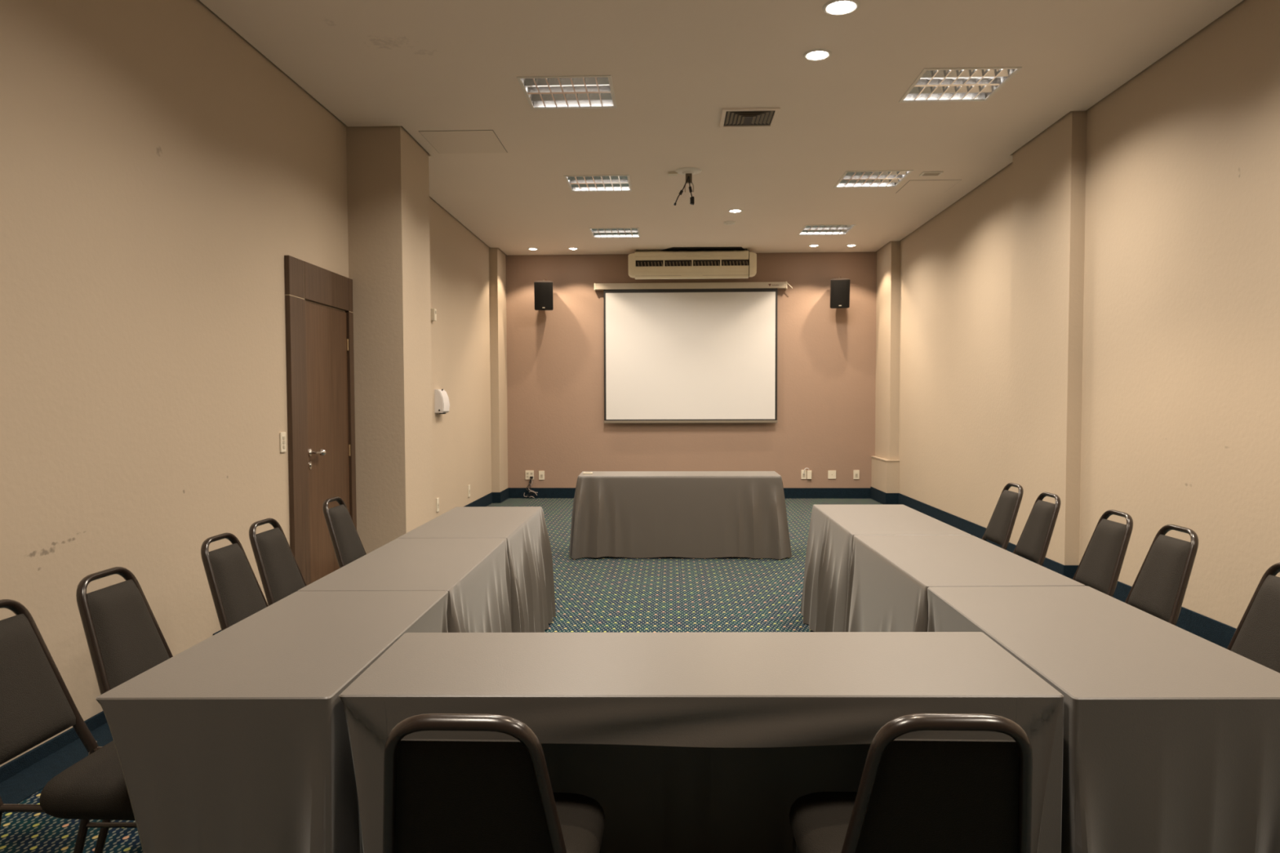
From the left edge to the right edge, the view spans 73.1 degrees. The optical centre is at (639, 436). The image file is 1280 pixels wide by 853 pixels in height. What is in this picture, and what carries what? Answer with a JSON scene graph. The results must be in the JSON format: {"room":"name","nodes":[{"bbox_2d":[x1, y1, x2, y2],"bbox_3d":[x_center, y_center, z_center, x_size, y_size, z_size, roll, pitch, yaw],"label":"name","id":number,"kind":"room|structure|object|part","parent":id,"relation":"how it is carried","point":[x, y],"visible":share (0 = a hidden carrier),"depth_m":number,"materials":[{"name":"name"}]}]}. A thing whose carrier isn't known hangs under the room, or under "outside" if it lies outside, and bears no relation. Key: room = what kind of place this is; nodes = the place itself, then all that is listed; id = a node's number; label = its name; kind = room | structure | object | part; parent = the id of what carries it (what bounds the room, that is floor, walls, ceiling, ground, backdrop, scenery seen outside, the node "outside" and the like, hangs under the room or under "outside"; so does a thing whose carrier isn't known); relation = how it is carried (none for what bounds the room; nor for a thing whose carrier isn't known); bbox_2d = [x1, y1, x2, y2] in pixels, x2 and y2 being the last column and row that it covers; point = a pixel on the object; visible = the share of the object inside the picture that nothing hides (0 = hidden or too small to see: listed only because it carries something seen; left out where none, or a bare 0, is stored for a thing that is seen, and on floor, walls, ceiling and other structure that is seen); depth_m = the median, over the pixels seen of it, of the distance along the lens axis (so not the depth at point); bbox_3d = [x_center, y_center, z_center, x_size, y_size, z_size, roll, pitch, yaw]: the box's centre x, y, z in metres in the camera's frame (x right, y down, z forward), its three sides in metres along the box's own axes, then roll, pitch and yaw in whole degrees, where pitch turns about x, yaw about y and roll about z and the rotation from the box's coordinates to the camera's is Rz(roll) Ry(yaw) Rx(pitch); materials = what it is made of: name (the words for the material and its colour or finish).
{"room":"conference room","nodes":[
{"label":"conference room","id":0,"kind":"room"},
{"bbox_2d":[0,0,491,766],"bbox_3d":[-2.472,-0.619,4.910,0.150,3.749,16.080,0,2,2],"label":"wall","id":1,"kind":"structure","parent":0,"point":[159,173],"depth_m":4.30,"materials":[{"name":"beige paint"}]},
{"bbox_2d":[0,722,113,813],"bbox_3d":[-2.434,1.420,0.896,0.204,0.004,7.900,0,2,2],"label":"trim","id":2,"kind":"structure","parent":1,"relation":"attached to","point":[28,782],"depth_m":3.40,"materials":[{"name":"blue carpet"}]},
{"bbox_2d":[0,488,508,783],"bbox_3d":[-2.167,1.176,4.973,0.448,0.155,16.080,0,2,2],"label":"baseboard","id":3,"kind":"structure","parent":1,"relation":"attached to","point":[13,767],"depth_m":3.60,"materials":[{"name":"blue carpet"}]},
{"bbox_2d":[280,431,286,452],"bbox_3d":[-2.360,0.035,5.709,0.014,0.132,0.075,0,2,2],"label":"light switch","id":4,"kind":"object","parent":1,"relation":"attached to","point":[282,435],"visible":1,"depth_m":5.70,"materials":[{"name":"beige plastic"}]},
{"bbox_2d":[284,255,356,585],"bbox_3d":[-2.308,-0.019,6.366,0.092,2.430,1.150,0,2,2],"label":"door","id":5,"kind":"structure","parent":1,"relation":"in","point":[320,362],"depth_m":6.23,"materials":[{"name":"brown wood"}]},
{"bbox_3d":[-2.332,0.202,6.112,0.012,0.060,0.040,0,2,2],"label":"keyhole plate","id":6,"kind":"part","parent":5,"relation":"part of","materials":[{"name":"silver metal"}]},
{"bbox_3d":[-2.304,0.111,6.164,0.056,0.054,0.173,0,2,9],"label":"handle","id":7,"kind":"part","parent":5,"relation":"part of","materials":[{"name":"silver metal"}]},
{"bbox_3d":[-2.335,-1.104,6.322,0.043,0.259,1.150,0,2,2],"label":"transom panel","id":8,"kind":"part","parent":5,"relation":"part of","materials":[{"name":"brown wood"}]},
{"bbox_2d":[346,125,433,554],"bbox_3d":[-2.094,-0.719,7.310,0.434,3.749,0.801,0,2,2],"label":"pillar","id":9,"kind":"structure","parent":1,"relation":"attached to","point":[388,182],"depth_m":6.94,"materials":[{"name":"beige paint"}]},
{"bbox_2d":[431,308,436,320],"bbox_3d":[-2.217,-1.314,9.278,0.050,0.127,0.080,0,2,2],"label":"wall control","id":10,"kind":"object","parent":1,"relation":"attached to","point":[433,311],"visible":0.86,"depth_m":9.24,"materials":[{"name":"beige plastic"}]},
{"bbox_2d":[435,497,439,511],"bbox_3d":[-2.224,0.748,9.494,0.014,0.150,0.085,0,2,2],"label":"wall socket","id":11,"kind":"object","parent":1,"relation":"attached to","point":[437,499],"visible":1,"depth_m":9.48,"materials":[{"name":"beige plastic"}]},
{"bbox_2d":[434,388,449,413],"bbox_3d":[-2.181,-0.392,9.524,0.100,0.278,0.264,0,2,2],"label":"dispenser","id":12,"kind":"object","parent":1,"relation":"attached to","point":[441,397],"visible":1,"depth_m":9.40,"materials":[{"name":"white plastic"}]},
{"bbox_2d":[467,484,470,497],"bbox_3d":[-2.171,0.687,10.972,0.014,0.150,0.085,0,2,2],"label":"wall socket","id":13,"kind":"object","parent":1,"relation":"attached to","point":[468,486],"visible":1,"depth_m":10.94,"materials":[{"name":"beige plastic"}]},
{"bbox_2d":[488,247,507,492],"bbox_3d":[-2.063,-0.937,12.616,0.117,3.749,0.635,0,2,2],"label":"pillar","id":14,"kind":"structure","parent":1,"relation":"attached to","point":[497,258],"depth_m":12.35,"materials":[{"name":"beige paint"}]},
{"bbox_2d":[0,497,882,852],"bbox_3d":[0.467,1.299,4.884,6.018,0.100,16.380,0,2,2],"label":"floor","id":15,"kind":"structure","parent":0,"point":[603,594],"depth_m":6.41,"materials":[{"name":"teal carpet"}]},
{"bbox_2d":[0,599,137,852],"bbox_3d":[-1.528,0.913,2.425,0.657,0.887,0.433,0,2,2],"label":"banquet chair","id":16,"kind":"object","parent":15,"relation":"on","point":[37,704],"visible":0.65,"depth_m":2.39,"materials":[{"name":"black fabric"}]},
{"bbox_3d":[-1.712,1.156,2.247,0.110,0.398,0.027,0,2,-7],"label":"leg","id":17,"kind":"part","parent":16,"relation":"part of","materials":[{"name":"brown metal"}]},
{"bbox_3d":[-1.755,0.697,2.425,0.139,0.344,0.335,0,2,2],"label":"backrest","id":18,"kind":"part","parent":16,"relation":"part of","materials":[{"name":"grey fabric"}]},
{"bbox_3d":[-1.754,0.717,2.425,0.206,0.494,0.397,0,2,2],"label":"frame","id":19,"kind":"part","parent":16,"relation":"part of","materials":[{"name":"brown metal"}]},
{"bbox_3d":[-1.449,0.961,2.425,0.430,0.026,0.393,0,2,2],"label":"seat frame","id":20,"kind":"part","parent":16,"relation":"part of","materials":[{"name":"brown metal"}]},
{"bbox_3d":[-1.698,1.140,2.636,0.110,0.398,0.027,0,2,11],"label":"leg","id":21,"kind":"part","parent":16,"relation":"part of","materials":[{"name":"brown metal"}]},
{"bbox_3d":[-1.388,0.933,2.421,0.376,0.109,0.433,0,2,2],"label":"seat","id":22,"kind":"part","parent":16,"relation":"part of","materials":[{"name":"grey fabric"}]},
{"bbox_2d":[75,566,173,852],"bbox_3d":[-1.497,0.892,2.914,0.657,0.887,0.433,0,2,2],"label":"banquet chair","id":23,"kind":"object","parent":15,"relation":"on","point":[125,639],"visible":0.33,"depth_m":2.84,"materials":[{"name":"black fabric"}]},
{"bbox_3d":[-1.681,1.136,2.736,0.110,0.398,0.027,0,2,-7],"label":"leg","id":24,"kind":"part","parent":23,"relation":"part of","materials":[{"name":"brown metal"}]},
{"bbox_3d":[-1.723,0.697,2.914,0.206,0.494,0.397,0,2,2],"label":"frame","id":25,"kind":"part","parent":23,"relation":"part of","materials":[{"name":"brown metal"}]},
{"bbox_3d":[-1.723,0.676,2.913,0.139,0.344,0.335,0,2,2],"label":"backrest","id":26,"kind":"part","parent":23,"relation":"part of","materials":[{"name":"grey fabric"}]},
{"bbox_2d":[200,533,268,631],"bbox_3d":[-1.489,0.861,3.689,0.657,0.887,0.433,0,2,2],"label":"banquet chair","id":27,"kind":"object","parent":15,"relation":"on","point":[237,594],"visible":0.4,"depth_m":3.62,"materials":[{"name":"grey fabric"}]},
{"bbox_2d":[95,591,448,852],"bbox_3d":[-0.983,0.964,2.593,0.592,0.754,1.186,0,2,2],"label":"tablecloth","id":28,"kind":"object","parent":15,"relation":"on","point":[237,741],"visible":0.66,"depth_m":2.04,"materials":[{"name":"beige fabric"}]},
{"bbox_2d":[248,518,306,605],"bbox_3d":[-1.504,0.841,4.160,0.657,0.887,0.433,0,2,2],"label":"banquet chair","id":29,"kind":"object","parent":15,"relation":"on","point":[280,574],"visible":0.4,"depth_m":4.08,"materials":[{"name":"grey fabric"}]},
{"bbox_2d":[322,496,366,568],"bbox_3d":[-1.510,0.802,5.114,0.657,0.887,0.433,0,2,2],"label":"banquet chair","id":30,"kind":"object","parent":15,"relation":"on","point":[348,546],"visible":0.34,"depth_m":5.02,"materials":[{"name":"grey fabric"}]},
{"bbox_2d":[297,537,511,632],"bbox_3d":[-0.939,0.915,3.784,0.664,0.754,1.242,0,2,2],"label":"tablecloth","id":31,"kind":"object","parent":15,"relation":"on","point":[474,572],"visible":0.28,"depth_m":3.69,"materials":[{"name":"beige fabric"}]},
{"bbox_2d":[398,506,555,632],"bbox_3d":[-0.930,0.862,5.084,0.709,0.754,1.388,0,2,2],"label":"tablecloth","id":32,"kind":"object","parent":15,"relation":"on","point":[529,552],"visible":0.44,"depth_m":4.98,"materials":[{"name":"beige fabric"}]},
{"bbox_2d":[382,713,604,852],"bbox_3d":[-0.311,0.931,1.883,0.433,0.887,0.657,0,2,2],"label":"banquet chair","id":33,"kind":"object","parent":15,"relation":"on","point":[441,796],"visible":1,"depth_m":1.61,"materials":[{"name":"brown metal"}]},
{"bbox_3d":[-0.320,0.724,1.648,0.335,0.344,0.139,0,2,2],"label":"backrest","id":34,"kind":"part","parent":33,"relation":"part of","materials":[{"name":"grey fabric"}]},
{"bbox_3d":[-0.306,0.946,2.024,0.433,0.109,0.376,0,2,2],"label":"seat","id":35,"kind":"part","parent":33,"relation":"part of","materials":[{"name":"grey fabric"}]},
{"bbox_2d":[568,471,791,559],"bbox_3d":[0.368,0.728,8.238,2.097,0.754,0.775,0,2,2],"label":"tablecloth","id":36,"kind":"object","parent":15,"relation":"on","point":[632,514],"visible":0.99,"depth_m":7.96,"materials":[{"name":"beige fabric"}]},
{"bbox_2d":[582,471,592,474],"bbox_3d":[-0.497,0.344,8.214,0.090,0.018,0.040,0,2,-4],"label":"remote control","id":37,"kind":"object","parent":36,"relation":"on","point":[584,473],"visible":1,"depth_m":8.20,"materials":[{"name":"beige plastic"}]},
{"bbox_2d":[800,504,971,631],"bbox_3d":[1.382,0.852,5.135,0.699,0.754,1.381,0,2,2],"label":"tablecloth","id":38,"kind":"object","parent":15,"relation":"on","point":[833,528],"visible":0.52,"depth_m":4.97,"materials":[{"name":"beige fabric"}]},
{"bbox_2d":[789,713,1032,852],"bbox_3d":[0.577,0.928,1.876,0.433,0.887,0.657,0,2,2],"label":"banquet chair","id":39,"kind":"object","parent":15,"relation":"on","point":[913,796],"visible":1,"depth_m":1.60,"materials":[{"name":"brown metal"}]},
{"bbox_3d":[0.399,1.151,2.172,0.029,0.397,0.066,-1,2,-11],"label":"leg","id":40,"kind":"part","parent":39,"relation":"part of","materials":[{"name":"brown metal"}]},
{"bbox_3d":[0.582,0.944,2.018,0.433,0.109,0.376,0,2,2],"label":"seat","id":41,"kind":"part","parent":39,"relation":"part of","materials":[{"name":"grey fabric"}]},
{"bbox_3d":[0.568,0.721,1.642,0.335,0.344,0.139,0,2,2],"label":"backrest","id":42,"kind":"part","parent":39,"relation":"part of","materials":[{"name":"grey fabric"}]},
{"bbox_2d":[845,535,1084,631],"bbox_3d":[1.337,0.906,3.828,0.699,0.754,1.238,0,2,2],"label":"tablecloth","id":43,"kind":"object","parent":15,"relation":"on","point":[891,576],"visible":0.32,"depth_m":3.73,"materials":[{"name":"beige fabric"}]},
{"bbox_2d":[981,482,1023,550],"bbox_3d":[2.229,0.759,5.871,0.657,0.887,0.433,0,2,2],"label":"banquet chair","id":44,"kind":"object","parent":15,"relation":"on","point":[999,529],"visible":0.44,"depth_m":5.77,"materials":[{"name":"brown metal"}]},
{"bbox_3d":[2.454,0.542,5.854,0.139,0.344,0.335,0,2,2],"label":"backrest","id":45,"kind":"part","parent":44,"relation":"part of","materials":[{"name":"grey fabric"}]},
{"bbox_2d":[1013,492,1060,565],"bbox_3d":[2.181,0.784,5.263,0.657,0.887,0.433,0,2,2],"label":"banquet chair","id":46,"kind":"object","parent":15,"relation":"on","point":[1033,544],"visible":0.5,"depth_m":5.16,"materials":[{"name":"grey fabric"}]},
{"bbox_2d":[1072,509,1133,596],"bbox_3d":[2.118,0.820,4.402,0.657,0.887,0.433,0,2,2],"label":"banquet chair","id":47,"kind":"object","parent":15,"relation":"on","point":[1100,567],"visible":0.43,"depth_m":4.31,"materials":[{"name":"grey fabric"}]},
{"bbox_2d":[927,586,1279,852],"bbox_3d":[1.334,0.957,2.596,0.622,0.754,1.276,0,2,2],"label":"tablecloth","id":48,"kind":"object","parent":15,"relation":"on","point":[1171,734],"visible":0.62,"depth_m":2.02,"materials":[{"name":"beige fabric"}]},
{"bbox_2d":[1124,524,1198,625],"bbox_3d":[2.098,0.841,3.874,0.657,0.887,0.433,0,2,2],"label":"banquet chair","id":49,"kind":"object","parent":15,"relation":"on","point":[1158,589],"visible":0.42,"depth_m":3.79,"materials":[{"name":"grey fabric"}]},
{"bbox_2d":[1226,562,1279,673],"bbox_3d":[1.927,0.880,2.952,0.657,0.887,0.433,0,2,2],"label":"banquet chair","id":50,"kind":"object","parent":15,"relation":"on","point":[1256,637],"visible":0.25,"depth_m":2.97,"materials":[{"name":"black fabric"}]},
{"bbox_2d":[506,251,876,488],"bbox_3d":[0.749,-0.958,12.908,6.018,3.749,0.150,0,2,2],"label":"wall","id":51,"kind":"structure","parent":0,"point":[826,356],"depth_m":12.85,"materials":[{"name":"paint"}]},
{"bbox_2d":[525,470,533,479],"bbox_3d":[-1.660,0.574,12.976,0.126,0.136,0.012,0,2,2],"label":"wall socket","id":52,"kind":"object","parent":51,"relation":"attached to","point":[529,473],"visible":1,"depth_m":12.97,"materials":[{"name":"beige plastic"}]},
{"bbox_2d":[524,476,537,497],"bbox_3d":[-1.634,0.754,12.928,0.213,0.320,0.092,0,2,2],"label":"power cord","id":53,"kind":"object","parent":52,"relation":"attached to","point":[531,477],"visible":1,"depth_m":12.92,"materials":[{"name":"black plastic"}]},
{"bbox_3d":[-1.640,0.763,12.929,0.131,0.292,0.050,0,2,2],"label":"black cord","id":54,"kind":"part","parent":53,"relation":"part of","materials":[{"name":"black plastic"}]},
{"bbox_2d":[538,471,544,479],"bbox_3d":[-1.478,0.578,12.969,0.086,0.134,0.014,0,2,2],"label":"wall socket","id":55,"kind":"object","parent":51,"relation":"attached to","point":[541,473],"visible":1,"depth_m":12.96,"materials":[{"name":"beige plastic"}]},
{"bbox_2d":[533,278,553,310],"bbox_3d":[-1.409,-2.087,12.657,0.270,0.482,0.412,0,2,-4],"label":"loudspeaker","id":56,"kind":"object","parent":51,"relation":"attached to","point":[543,290],"visible":1,"depth_m":12.50,"materials":[{"name":"grey plastic"}]},
{"bbox_2d":[508,488,870,498],"bbox_3d":[0.723,0.841,12.901,5.398,0.155,0.014,0,2,2],"label":"baseboard","id":57,"kind":"structure","parent":51,"relation":"attached to","point":[789,493],"depth_m":12.84,"materials":[{"name":"blue carpet"}]},
{"bbox_2d":[594,281,792,422],"bbox_3d":[0.784,-1.240,12.761,2.917,2.069,0.117,0,2,2],"label":"projection screen","id":58,"kind":"object","parent":51,"relation":"attached to","point":[674,352],"visible":1,"depth_m":12.74,"materials":[{"name":"white fabric"}]},
{"bbox_3d":[0.741,-2.225,12.728,2.810,0.090,0.095,0,2,2],"label":"casing","id":59,"kind":"part","parent":58,"relation":"part of","materials":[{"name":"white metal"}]},
{"bbox_2d":[800,470,806,479],"bbox_3d":[2.435,0.560,12.829,0.076,0.138,0.014,0,2,2],"label":"wall socket","id":60,"kind":"object","parent":51,"relation":"attached to","point":[802,476],"visible":1,"depth_m":12.83,"materials":[{"name":"beige plastic"}]},
{"bbox_2d":[803,467,811,479],"bbox_3d":[2.488,0.543,12.815,0.120,0.170,0.036,0,2,2],"label":"box","id":61,"kind":"object","parent":51,"relation":"attached to","point":[809,472],"visible":1,"depth_m":12.80,"materials":[{"name":"beige plastic"}]},
{"bbox_2d":[827,470,835,479],"bbox_3d":[2.852,0.562,12.815,0.118,0.124,0.012,0,2,2],"label":"wall socket","id":62,"kind":"object","parent":51,"relation":"attached to","point":[831,473],"visible":1,"depth_m":12.81,"materials":[{"name":"beige plastic"}]},
{"bbox_2d":[830,275,849,308],"bbox_3d":[2.890,-2.094,12.503,0.270,0.482,0.412,0,2,8],"label":"loudspeaker","id":63,"kind":"object","parent":51,"relation":"attached to","point":[839,287],"visible":1,"depth_m":12.35,"materials":[{"name":"grey plastic"}]},
{"bbox_2d":[853,470,859,479],"bbox_3d":[3.211,0.561,12.801,0.086,0.134,0.014,0,2,2],"label":"wall socket","id":64,"kind":"object","parent":51,"relation":"attached to","point":[855,473],"visible":1,"depth_m":12.80,"materials":[{"name":"beige plastic"}]},
{"bbox_2d":[199,0,1243,255],"bbox_3d":[0.455,-2.387,4.732,5.678,0.020,16.040,0,2,2],"label":"ceiling","id":65,"kind":"structure","parent":0,"point":[673,66],"depth_m":6.08,"materials":[{"name":"beige paint"}]},
{"bbox_2d":[418,129,507,153],"bbox_3d":[-1.470,-2.472,7.240,0.603,0.004,0.626,0,2,2],"label":"access hatch","id":66,"kind":"object","parent":65,"relation":"attached to","point":[470,141],"visible":1,"depth_m":7.21,"materials":[{"name":"beige paint"}]},
{"bbox_2d":[516,75,617,109],"bbox_3d":[-0.499,-2.474,6.089,0.634,0.101,0.634,0,2,2],"label":"light","id":67,"kind":"object","parent":65,"relation":"attached to","point":[581,91],"visible":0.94,"depth_m":6.10,"materials":[{"name":"white metal"}]},
{"bbox_2d":[568,247,578,249],"bbox_3d":[-0.950,-2.674,12.272,0.154,0.018,0.154,0,2,2],"label":"recessed light","id":68,"kind":"object","parent":65,"relation":"in","point":[570,248],"visible":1,"depth_m":12.24,"materials":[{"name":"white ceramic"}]},
{"bbox_2d":[563,174,631,191],"bbox_3d":[-0.409,-2.579,8.619,0.634,0.101,0.634,0,2,2],"label":"light","id":69,"kind":"object","parent":65,"relation":"attached to","point":[588,183],"visible":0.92,"depth_m":8.62,"materials":[{"name":"white metal"}]},
{"bbox_2d":[588,227,640,238],"bbox_3d":[-0.319,-2.683,11.143,0.634,0.101,0.634,0,2,2],"label":"light","id":70,"kind":"object","parent":65,"relation":"attached to","point":[596,233],"visible":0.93,"depth_m":11.14,"materials":[{"name":"white metal"}]},
{"bbox_2d":[668,171,677,176],"bbox_3d":[0.314,-2.509,8.228,0.090,0.022,0.080,0,2,2],"label":"junction box","id":71,"kind":"object","parent":65,"relation":"attached to","point":[670,173],"visible":1,"depth_m":8.20,"materials":[{"name":"beige plastic"}]},
{"bbox_2d":[673,167,702,205],"bbox_3d":[0.451,-2.349,8.169,0.267,0.338,0.250,0,2,2],"label":"projector mount","id":72,"kind":"object","parent":65,"relation":"attached to","point":[688,171],"visible":1,"depth_m":8.11,"materials":[{"name":"black metal"}]},
{"bbox_3d":[0.459,-2.503,8.163,0.250,0.030,0.250,0,2,2],"label":"ceiling plate","id":73,"kind":"part","parent":72,"relation":"part of","materials":[{"name":"beige metal"}]},
{"bbox_2d":[627,246,756,279],"bbox_3d":[0.751,-2.487,12.479,1.829,0.419,0.558,0,2,2],"label":"air conditioner","id":74,"kind":"object","parent":65,"relation":"attached to","point":[716,262],"visible":1,"depth_m":12.32,"materials":[{"name":"beige plastic"}]},
{"bbox_2d":[723,220,735,225],"bbox_3d":[1.091,-2.600,10.500,0.150,0.032,0.150,0,2,2],"label":"smoke detector","id":75,"kind":"object","parent":65,"relation":"attached to","point":[728,222],"visible":1,"depth_m":10.46,"materials":[{"name":"beige plastic"}]},
{"bbox_2d":[728,208,742,212],"bbox_3d":[1.090,-2.581,9.870,0.168,0.018,0.168,0,2,2],"label":"recessed light","id":76,"kind":"object","parent":65,"relation":"in","point":[731,210],"visible":1,"depth_m":9.84,"materials":[{"name":"white glass"}]},
{"bbox_2d":[719,107,780,128],"bbox_3d":[0.836,-2.449,6.629,0.430,0.014,0.430,0,2,2],"label":"ceiling vent","id":77,"kind":"object","parent":65,"relation":"in","point":[734,117],"visible":1,"depth_m":6.62,"materials":[{"name":"beige metal"}]},
{"bbox_2d":[808,244,819,246],"bbox_3d":[2.437,-2.677,12.091,0.154,0.018,0.154,0,2,2],"label":"recessed light","id":78,"kind":"object","parent":65,"relation":"in","point":[811,245],"visible":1,"depth_m":12.05,"materials":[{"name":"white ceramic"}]},
{"bbox_2d":[803,48,831,60],"bbox_3d":[1.116,-2.399,5.430,0.176,0.018,0.176,0,2,2],"label":"recessed light","id":79,"kind":"object","parent":65,"relation":"in","point":[820,54],"visible":1,"depth_m":5.41,"materials":[{"name":"white glass"}]},
{"bbox_2d":[797,224,856,235],"bbox_3d":[2.372,-2.685,10.994,0.634,0.101,0.634,0,2,2],"label":"light","id":80,"kind":"object","parent":65,"relation":"attached to","point":[808,229],"visible":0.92,"depth_m":11.00,"materials":[{"name":"white metal"}]},
{"bbox_2d":[822,0,859,15],"bbox_3d":[1.112,-2.372,4.770,0.200,0.018,0.200,0,2,2],"label":"recessed light","id":81,"kind":"object","parent":65,"relation":"in","point":[835,7],"visible":1,"depth_m":4.75,"materials":[{"name":"white glass"}]},
{"bbox_2d":[845,244,857,246],"bbox_3d":[2.962,-2.678,12.082,0.154,0.018,0.154,0,2,2],"label":"recessed light","id":82,"kind":"object","parent":65,"relation":"in","point":[847,245],"visible":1,"depth_m":12.06,"materials":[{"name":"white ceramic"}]},
{"bbox_2d":[833,169,913,187],"bbox_3d":[2.283,-2.582,8.488,0.634,0.101,0.634,0,2,2],"label":"light","id":83,"kind":"object","parent":65,"relation":"attached to","point":[850,179],"visible":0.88,"depth_m":8.49,"materials":[{"name":"white metal"}]},
{"bbox_2d":[895,179,960,193],"bbox_3d":[2.931,-2.550,8.794,0.508,0.004,0.528,0,2,2],"label":"access hatch","id":84,"kind":"object","parent":65,"relation":"attached to","point":[928,185],"visible":1,"depth_m":8.78,"materials":[{"name":"beige paint"}]},
{"bbox_2d":[919,171,943,176],"bbox_3d":[2.792,-2.523,8.274,0.190,0.014,0.130,0,2,2],"label":"ceiling plate","id":85,"kind":"object","parent":65,"relation":"attached to","point":[923,173],"visible":1,"depth_m":8.25,"materials":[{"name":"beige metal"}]},
{"bbox_2d":[922,173,939,175],"bbox_3d":[2.792,-2.518,8.274,0.150,0.002,0.090,0,2,2],"label":"grille","id":86,"kind":"object","parent":85,"relation":"attached to","point":[923,174],"depth_m":8.27,"materials":[{"name":"beige metal"}]},
{"bbox_2d":[898,66,1022,102],"bbox_3d":[2.193,-2.478,5.967,0.634,0.101,0.634,0,2,2],"label":"light","id":87,"kind":"object","parent":65,"relation":"attached to","point":[980,83],"visible":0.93,"depth_m":5.97,"materials":[{"name":"white metal"}]},
{"bbox_2d":[898,0,1279,628],"bbox_3d":[3.393,-0.629,4.700,0.150,3.749,16.080,0,2,2],"label":"wall","id":88,"kind":"structure","parent":0,"point":[1180,391],"depth_m":5.55,"materials":[{"name":"beige paint"}]},
{"bbox_2d":[871,456,899,493],"bbox_3d":[3.502,0.618,12.348,0.181,0.628,0.902,0,2,2],"label":"trim","id":89,"kind":"structure","parent":88,"relation":"attached to","point":[885,473],"depth_m":11.96,"materials":[{"name":"beige paint"}]},
{"bbox_2d":[875,240,900,460],"bbox_3d":[3.526,-0.942,12.312,0.125,3.749,0.845,0,2,2],"label":"pillar","id":90,"kind":"structure","parent":88,"relation":"attached to","point":[888,257],"depth_m":11.99,"materials":[{"name":"beige paint"}]},
{"bbox_2d":[1008,109,1087,565],"bbox_3d":[3.351,-0.730,7.167,0.110,3.749,1.140,0,2,2],"label":"pillar","id":91,"kind":"structure","parent":88,"relation":"attached to","point":[1049,170],"depth_m":6.90,"materials":[{"name":"beige paint"}]},
{"bbox_2d":[870,486,1236,648],"bbox_3d":[3.229,1.157,4.780,0.188,0.175,16.080,0,2,2],"label":"baseboard","id":92,"kind":"structure","parent":88,"relation":"attached to","point":[1220,633],"depth_m":6.66,"materials":[{"name":"blue carpet"}]},
{"bbox_3d":[0.150,0.979,2.313,1.664,0.754,0.496,0,2,1],"label":"folding table","id":93,"kind":"object","parent":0,"visible":0},
{"bbox_2d":[338,631,1063,852],"bbox_3d":[0.155,0.972,2.317,1.731,0.754,0.574,0,2,0],"label":"tablecloth","id":94,"kind":"object","parent":93,"relation":"on","point":[684,742],"visible":0.75,"depth_m":2.20,"materials":[{"name":"beige fabric"}]}
]}

